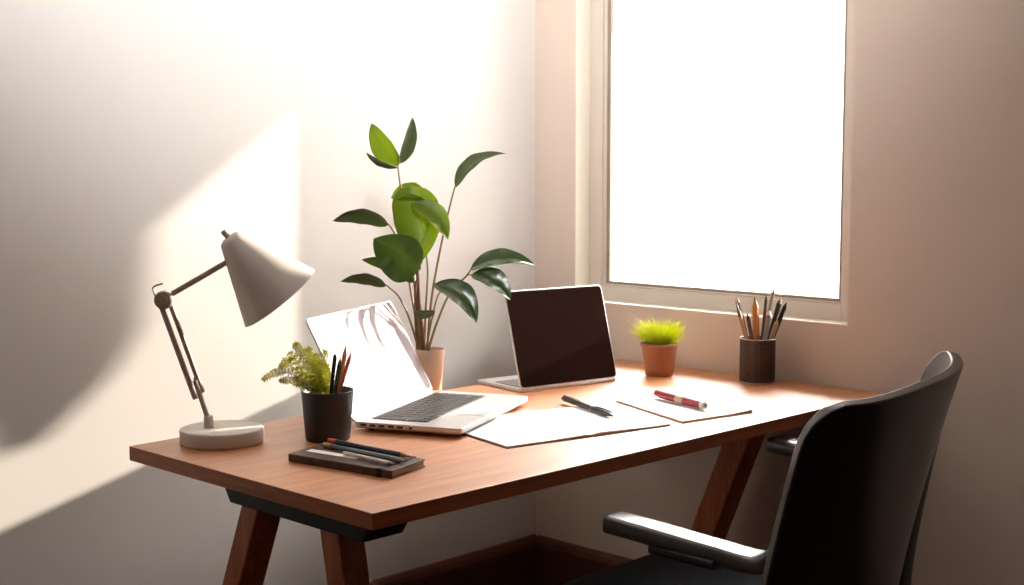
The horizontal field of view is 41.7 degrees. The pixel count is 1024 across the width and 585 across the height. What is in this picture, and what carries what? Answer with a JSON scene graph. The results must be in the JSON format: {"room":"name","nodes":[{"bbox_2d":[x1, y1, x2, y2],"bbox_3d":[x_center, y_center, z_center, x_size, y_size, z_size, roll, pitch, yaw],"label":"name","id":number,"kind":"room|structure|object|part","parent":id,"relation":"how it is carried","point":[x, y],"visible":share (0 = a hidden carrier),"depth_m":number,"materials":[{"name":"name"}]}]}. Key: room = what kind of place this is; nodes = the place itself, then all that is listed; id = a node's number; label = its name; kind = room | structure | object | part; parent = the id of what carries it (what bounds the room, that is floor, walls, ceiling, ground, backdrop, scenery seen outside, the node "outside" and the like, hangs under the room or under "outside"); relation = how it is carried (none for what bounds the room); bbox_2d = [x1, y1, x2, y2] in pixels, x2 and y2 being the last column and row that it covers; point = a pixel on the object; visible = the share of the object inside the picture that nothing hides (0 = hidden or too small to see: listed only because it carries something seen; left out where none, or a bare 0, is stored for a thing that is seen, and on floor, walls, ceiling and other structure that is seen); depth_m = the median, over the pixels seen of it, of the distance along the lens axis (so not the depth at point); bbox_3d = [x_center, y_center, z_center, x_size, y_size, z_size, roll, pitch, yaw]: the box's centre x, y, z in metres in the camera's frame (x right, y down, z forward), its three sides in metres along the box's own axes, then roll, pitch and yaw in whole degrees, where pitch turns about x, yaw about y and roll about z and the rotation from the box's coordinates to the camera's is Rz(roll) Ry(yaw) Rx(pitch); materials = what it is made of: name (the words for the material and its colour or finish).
{"room":"home office","nodes":[
{"label":"home office","id":0,"kind":"room"},
{"bbox_2d":[0,0,535,584],"bbox_3d":[-1.535,-0.282,2.513,0.120,2.700,4.710,5,8,44],"label":"wall","id":1,"kind":"structure","parent":0,"point":[134,134],"depth_m":3.26,"materials":[{"name":"white paint"}]},
{"bbox_2d":[370,534,536,584],"bbox_3d":[-1.524,0.989,2.545,0.018,0.163,4.600,5,8,44],"label":"baseboard","id":2,"kind":"structure","parent":1,"relation":"attached to","point":[512,562],"depth_m":4.01,"materials":[{"name":"red wood"}]},
{"bbox_2d":[535,0,1023,584],"bbox_3d":[1.760,-0.282,2.521,4.600,2.700,0.110,5,8,44],"label":"wall","id":3,"kind":"structure","parent":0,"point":[936,243],"depth_m":3.24,"materials":[{"name":"beige paint"}]},
{"bbox_2d":[535,535,632,584],"bbox_3d":[1.722,0.985,2.588,4.582,0.163,0.018,5,8,44],"label":"baseboard","id":4,"kind":"structure","parent":3,"relation":"attached to","point":[557,562],"depth_m":4.08,"materials":[{"name":"red wood"}]},
{"bbox_2d":[575,0,854,325],"bbox_3d":[0.552,-0.559,3.669,0.912,1.225,0.109,5,8,44],"label":"window frame","id":5,"kind":"structure","parent":3,"relation":"attached to","point":[602,12],"depth_m":3.95,"materials":[{"name":"paint"}]},
{"bbox_3d":[0.116,1.263,1.050,4.720,0.100,4.710,5,8,44],"label":"floor","id":6,"kind":"structure","parent":0,"visible":0},
{"bbox_2d":[129,359,884,584],"bbox_3d":[0.069,0.649,3.028,0.887,0.750,1.618,5,8,44],"label":"desk","id":7,"kind":"object","parent":6,"relation":"on","point":[350,510],"visible":0.71,"depth_m":2.59,"materials":[{"name":"orange wood"}]},
{"bbox_2d":[152,229,314,449],"bbox_3d":[-0.554,0.087,2.696,0.318,0.431,0.180,-2,6,-17],"label":"desk lamp","id":8,"kind":"object","parent":7,"relation":"on","point":[263,278],"visible":1,"depth_m":2.66,"materials":[{"name":"grey metal"}]},
{"bbox_3d":[-0.667,0.123,2.691,0.076,0.187,0.014,0,5,0],"label":"arm","id":9,"kind":"part","parent":8,"relation":"part of","materials":[{"name":"beige metal"}]},
{"bbox_3d":[-0.654,0.115,2.701,0.069,0.181,0.014,0,5,0],"label":"arm","id":10,"kind":"part","parent":8,"relation":"part of","materials":[{"name":"beige metal"}]},
{"bbox_3d":[-0.624,-0.029,2.682,0.115,0.073,0.011,0,5,0],"label":"arm","id":11,"kind":"part","parent":8,"relation":"part of","materials":[{"name":"beige metal"}]},
{"bbox_3d":[-0.625,0.218,2.705,0.035,0.086,0.010,0,5,0],"label":"stem","id":12,"kind":"part","parent":8,"relation":"part of","materials":[{"name":"beige metal"}]},
{"bbox_2d":[203,415,213,427],"bbox_3d":[-0.612,0.260,2.709,0.021,0.024,0.021,5,8,44],"label":"socket","id":13,"kind":"object","parent":8,"relation":"attached to","point":[208,422],"depth_m":2.70,"materials":[{"name":"grey metal"}]},
{"bbox_3d":[-0.570,-0.116,2.672,0.020,0.021,0.012,-2,6,-16],"label":"knob","id":14,"kind":"part","parent":8,"relation":"part of","materials":[{"name":"beige metal"}]},
{"bbox_3d":[-0.479,-0.028,2.700,0.171,0.192,0.179,5,8,44],"label":"lamp shade","id":15,"kind":"part","parent":8,"relation":"part of","materials":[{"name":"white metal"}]},
{"bbox_3d":[-0.563,0.712,2.632,0.346,0.700,0.060,5,8,44],"label":"leg","id":16,"kind":"part","parent":7,"relation":"part of","materials":[{"name":"red wood"}]},
{"bbox_2d":[261,341,353,442],"bbox_3d":[-0.410,0.198,2.743,0.178,0.202,0.107,2,6,16],"label":"potted fern","id":17,"kind":"object","parent":7,"relation":"on","point":[326,415],"visible":1,"depth_m":2.71,"materials":[{"name":"grey ceramic"}]},
{"bbox_2d":[301,386,353,442],"bbox_3d":[-0.376,0.248,2.738,0.107,0.102,0.107,5,8,44],"label":"pot","id":18,"kind":"object","parent":17,"relation":"attached to","point":[326,415],"depth_m":2.70,"materials":[{"name":"grey ceramic"}]},
{"bbox_2d":[329,354,336,393],"bbox_3d":[-0.363,0.165,2.725,0.017,0.081,0.008,-1,6,-12],"label":"marker pen","id":19,"kind":"object","parent":17,"relation":"in","point":[334,360],"visible":1,"depth_m":2.72,"materials":[{"name":"black plastic"}]},
{"bbox_2d":[332,357,341,393],"bbox_3d":[-0.354,0.168,2.716,0.019,0.077,0.009,-2,6,-17],"label":"pencil","id":20,"kind":"object","parent":17,"relation":"in","point":[339,364],"visible":0.88,"depth_m":2.71,"materials":[{"name":"green paint"}]},
{"bbox_2d":[337,346,346,390],"bbox_3d":[-0.346,0.155,2.727,0.022,0.101,0.009,-1,6,-13],"label":"pencil","id":21,"kind":"object","parent":17,"relation":"in","point":[344,354],"visible":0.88,"depth_m":2.72,"materials":[{"name":"orange paint"}]},
{"bbox_2d":[337,351,351,392],"bbox_3d":[-0.340,0.163,2.716,0.032,0.088,0.008,-2,6,-21],"label":"pencil","id":22,"kind":"object","parent":17,"relation":"in","point":[349,357],"visible":0.91,"depth_m":2.71,"materials":[{"name":"paint"}]},
{"bbox_3d":[-0.251,0.740,2.327,0.193,0.700,0.055,5,8,44],"label":"leg","id":23,"kind":"part","parent":7,"relation":"part of","materials":[{"name":"red wood"}]},
{"bbox_2d":[288,444,424,478],"bbox_3d":[-0.292,0.313,2.511,0.264,0.016,0.116,4,7,34],"label":"tray","id":24,"kind":"object","parent":7,"relation":"on","point":[318,455],"visible":0.9,"depth_m":2.47,"materials":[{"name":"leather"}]},
{"bbox_2d":[322,442,406,461],"bbox_3d":[-0.276,0.300,2.516,0.229,0.009,0.009,5,7,41],"label":"pencil","id":25,"kind":"object","parent":24,"relation":"on","point":[328,445],"visible":1,"depth_m":2.51,"materials":[{"name":"blue paint"}]},
{"bbox_2d":[343,451,393,464],"bbox_3d":[-0.263,0.305,2.470,0.143,0.007,0.007,5,7,43],"label":"pencil","id":26,"kind":"object","parent":24,"relation":"on","point":[344,452],"visible":1,"depth_m":2.47,"materials":[{"name":"beige wood"}]},
{"bbox_2d":[327,438,410,456],"bbox_3d":[-0.271,0.296,2.550,0.224,0.011,0.011,5,7,40],"label":"pencil","id":27,"kind":"object","parent":24,"relation":"on","point":[329,440],"visible":0.95,"depth_m":2.55,"materials":[{"name":"blue paint"}]},
{"bbox_2d":[306,301,527,434],"bbox_3d":[-0.200,0.159,2.985,0.357,0.233,0.421,2,6,20],"label":"laptop","id":28,"kind":"object","parent":7,"relation":"on","point":[391,386],"visible":0.99,"depth_m":2.99,"materials":[{"name":"silver metal"}]},
{"bbox_3d":[-0.314,0.145,3.026,0.114,0.213,0.421,2,6,20],"label":"screen lid","id":29,"kind":"part","parent":28,"relation":"part of","materials":[{"name":"silver metal"}]},
{"bbox_2d":[333,117,535,389],"bbox_3d":[-0.187,-0.083,3.225,0.486,0.671,0.098,0,5,3],"label":"leafy plant","id":30,"kind":"object","parent":7,"relation":"on","point":[418,216],"visible":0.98,"depth_m":3.22,"materials":[{"name":"green plant"}]},
{"bbox_3d":[-0.258,-0.011,3.254,0.086,0.313,0.009,1,5,8],"label":"stem","id":31,"kind":"part","parent":30,"relation":"part of","materials":[{"name":"plant"}]},
{"bbox_3d":[-0.263,0.063,3.244,0.085,0.167,0.005,0,5,1],"label":"stem","id":32,"kind":"part","parent":30,"relation":"part of","materials":[{"name":"plant"}]},
{"bbox_3d":[-0.246,-0.080,3.240,0.044,0.451,0.042,5,8,44],"label":"stem","id":33,"kind":"part","parent":30,"relation":"part of","materials":[{"name":"plant"}]},
{"bbox_3d":[-0.231,0.052,3.244,0.013,0.188,0.027,0,5,-1],"label":"stem","id":34,"kind":"part","parent":30,"relation":"part of","materials":[{"name":"plant"}]},
{"bbox_3d":[-0.222,0.026,3.248,0.031,0.241,0.013,-2,6,-17],"label":"stem","id":35,"kind":"part","parent":30,"relation":"part of","materials":[{"name":"plant"}]},
{"bbox_3d":[-0.219,-0.022,3.253,0.034,0.334,0.008,-2,6,-18],"label":"stem","id":36,"kind":"part","parent":30,"relation":"part of","materials":[{"name":"plant"}]},
{"bbox_3d":[-0.198,0.095,3.238,0.027,0.104,0.004,1,6,11],"label":"stem","id":37,"kind":"part","parent":30,"relation":"part of","materials":[{"name":"plant"}]},
{"bbox_3d":[-0.200,0.193,3.266,0.072,0.114,0.072,5,8,44],"label":"pot","id":38,"kind":"part","parent":30,"relation":"part of","materials":[{"name":"beige ceramic"}]},
{"bbox_3d":[-0.191,0.072,3.242,0.042,0.150,0.005,0,5,2],"label":"stem","id":39,"kind":"part","parent":30,"relation":"part of","materials":[{"name":"plant"}]},
{"bbox_3d":[-0.173,-0.055,3.247,0.055,0.401,0.054,5,8,44],"label":"stem","id":40,"kind":"part","parent":30,"relation":"part of","materials":[{"name":"plant"}]},
{"bbox_3d":[-0.153,0.045,3.244,0.080,0.203,0.078,5,8,44],"label":"stem","id":41,"kind":"part","parent":30,"relation":"part of","materials":[{"name":"plant"}]},
{"bbox_2d":[477,285,615,391],"bbox_3d":[0.090,0.108,3.455,0.314,0.246,0.190,-4,7,-37],"label":"laptop","id":42,"kind":"object","parent":7,"relation":"on","point":[560,336],"visible":0.88,"depth_m":3.40,"materials":[{"name":"silver metal"}]},
{"bbox_2d":[461,405,671,448],"bbox_3d":[0.087,0.282,2.882,0.424,0.007,0.288,-4,6,-33],"label":"paper","id":43,"kind":"object","parent":7,"relation":"on","point":[526,428],"visible":0.81,"depth_m":2.85,"materials":[{"name":"white paper"}]},
{"bbox_2d":[561,395,612,416],"bbox_3d":[0.171,0.258,3.046,0.015,0.017,0.245,-3,6,-25],"label":"ballpoint pen","id":44,"kind":"object","parent":43,"relation":"on","point":[600,410],"visible":1,"depth_m":3.03,"materials":[{"name":"black plastic"}]},
{"bbox_3d":[0.204,0.259,2.982,0.006,0.006,0.066,-3,6,-28],"label":"grip lever","id":45,"kind":"part","parent":44,"relation":"part of","materials":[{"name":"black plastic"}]},
{"bbox_2d":[627,312,688,376],"bbox_3d":[0.387,0.134,3.567,0.183,0.174,0.174,0,5,-3],"label":"potted grass","id":46,"kind":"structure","parent":7,"relation":"on","point":[659,348],"depth_m":3.54,"materials":[{"name":"ceramic"}]},
{"bbox_2d":[640,341,678,376],"bbox_3d":[0.392,0.176,3.574,0.103,0.088,0.103,5,8,44],"label":"pot","id":47,"kind":"object","parent":46,"relation":"attached to","point":[659,357],"depth_m":3.54,"materials":[{"name":"ceramic"}]},
{"bbox_2d":[615,391,753,423],"bbox_3d":[0.395,0.261,3.101,0.216,0.008,0.342,-2,6,-25],"label":"notebook","id":48,"kind":"object","parent":7,"relation":"on","point":[716,409],"visible":0.87,"depth_m":3.06,"materials":[{"name":"paper"}]},
{"bbox_2d":[654,390,707,408],"bbox_3d":[0.389,0.248,3.118,0.020,0.021,0.198,-3,6,-29],"label":"pen","id":49,"kind":"object","parent":48,"relation":"on","point":[672,397],"visible":1,"depth_m":3.10,"materials":[{"name":"paint"}]},
{"bbox_3d":[0.529,0.623,3.571,0.352,0.700,0.075,5,8,44],"label":"leg","id":50,"kind":"part","parent":7,"relation":"part of","materials":[{"name":"red wood"}]},
{"bbox_2d":[739,336,775,383],"bbox_3d":[0.634,0.173,3.469,0.093,0.114,0.093,5,8,44],"label":"pencil holder","id":51,"kind":"object","parent":7,"relation":"on","point":[757,357],"visible":0.92,"depth_m":3.43,"materials":[{"name":"wicker"}]},
{"bbox_2d":[735,299,748,338],"bbox_3d":[0.606,0.120,3.455,0.070,0.214,0.010,0,5,-1],"label":"pencil","id":52,"kind":"object","parent":51,"relation":"in","point":[740,317],"visible":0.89,"depth_m":3.45,"materials":[{"name":"beige paint"}]},
{"bbox_2d":[736,298,747,333],"bbox_3d":[0.611,0.117,3.485,0.059,0.213,0.010,0,5,2],"label":"pencil","id":53,"kind":"object","parent":51,"relation":"in","point":[737,301],"visible":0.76,"depth_m":3.48,"materials":[{"name":"black wood"}]},
{"bbox_2d":[746,314,753,339],"bbox_3d":[0.619,0.140,3.438,0.041,0.177,0.010,0,5,-5],"label":"pencil","id":54,"kind":"object","parent":51,"relation":"in","point":[748,317],"visible":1,"depth_m":3.43,"materials":[{"name":"brown paint"}]},
{"bbox_2d":[752,297,759,339],"bbox_3d":[0.629,0.117,3.458,0.026,0.218,0.017,0,5,-3],"label":"pencil","id":55,"kind":"object","parent":51,"relation":"in","point":[755,308],"visible":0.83,"depth_m":3.45,"materials":[{"name":"orange paint"}]},
{"bbox_2d":[760,295,767,339],"bbox_3d":[0.642,0.115,3.448,0.026,0.223,0.008,0,5,4],"label":"pencil","id":56,"kind":"object","parent":51,"relation":"in","point":[766,298],"visible":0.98,"depth_m":3.44,"materials":[{"name":"brown paint"}]},
{"bbox_2d":[762,309,770,339],"bbox_3d":[0.644,0.135,3.436,0.036,0.187,0.013,1,5,6],"label":"pencil","id":57,"kind":"object","parent":51,"relation":"in","point":[768,315],"visible":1,"depth_m":3.43,"materials":[{"name":"grey paint"}]},
{"bbox_2d":[767,287,774,311],"bbox_3d":[0.655,0.103,3.489,0.055,0.239,0.010,0,5,-3],"label":"pencil","id":58,"kind":"object","parent":51,"relation":"in","point":[772,296],"visible":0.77,"depth_m":3.48,"materials":[{"name":"grey paint"}]},
{"bbox_2d":[768,319,777,339],"bbox_3d":[0.655,0.147,3.450,0.057,0.162,0.012,0,5,2],"label":"pencil","id":59,"kind":"object","parent":51,"relation":"in","point":[775,325],"visible":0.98,"depth_m":3.44,"materials":[{"name":"beige paint"}]},
{"bbox_2d":[768,299,780,338],"bbox_3d":[0.658,0.120,3.455,0.063,0.213,0.011,0,5,1],"label":"pencil","id":60,"kind":"object","parent":51,"relation":"in","point":[778,303],"visible":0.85,"depth_m":3.45,"materials":[{"name":"black wood"}]},
{"bbox_2d":[774,302,786,337],"bbox_3d":[0.667,0.124,3.467,0.082,0.204,0.012,0,5,0],"label":"pencil","id":61,"kind":"object","parent":51,"relation":"in","point":[784,307],"visible":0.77,"depth_m":3.46,"materials":[{"name":"black wood"}]},
{"bbox_2d":[564,351,962,584],"bbox_3d":[0.517,0.581,2.621,0.706,0.960,0.721,5,8,44],"label":"office chair","id":62,"kind":"object","parent":6,"relation":"on","point":[851,506],"visible":1,"depth_m":2.28,"materials":[{"name":"black plastic"}]},
{"bbox_3d":[0.416,0.609,2.648,0.520,0.071,0.530,5,8,44],"label":"seat","id":63,"kind":"part","parent":62,"relation":"part of","materials":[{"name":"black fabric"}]},
{"bbox_3d":[0.334,0.436,2.370,0.403,0.078,0.084,5,8,44],"label":"armrest","id":64,"kind":"part","parent":62,"relation":"part of","materials":[{"name":"black plastic"}]},
{"bbox_3d":[0.681,0.365,2.826,0.095,0.060,0.402,-3,6,-26],"label":"armrest","id":65,"kind":"part","parent":62,"relation":"part of","materials":[{"name":"black plastic"}]},
{"bbox_3d":[0.645,0.367,2.387,0.224,0.490,0.586,4,7,36],"label":"backrest","id":66,"kind":"part","parent":62,"relation":"part of","materials":[{"name":"black plastic"}]},
{"bbox_3d":[0.794,0.376,2.588,0.125,0.440,0.064,5,8,44],"label":"frame","id":67,"kind":"part","parent":62,"relation":"part of","materials":[{"name":"black plastic"}]}
]}

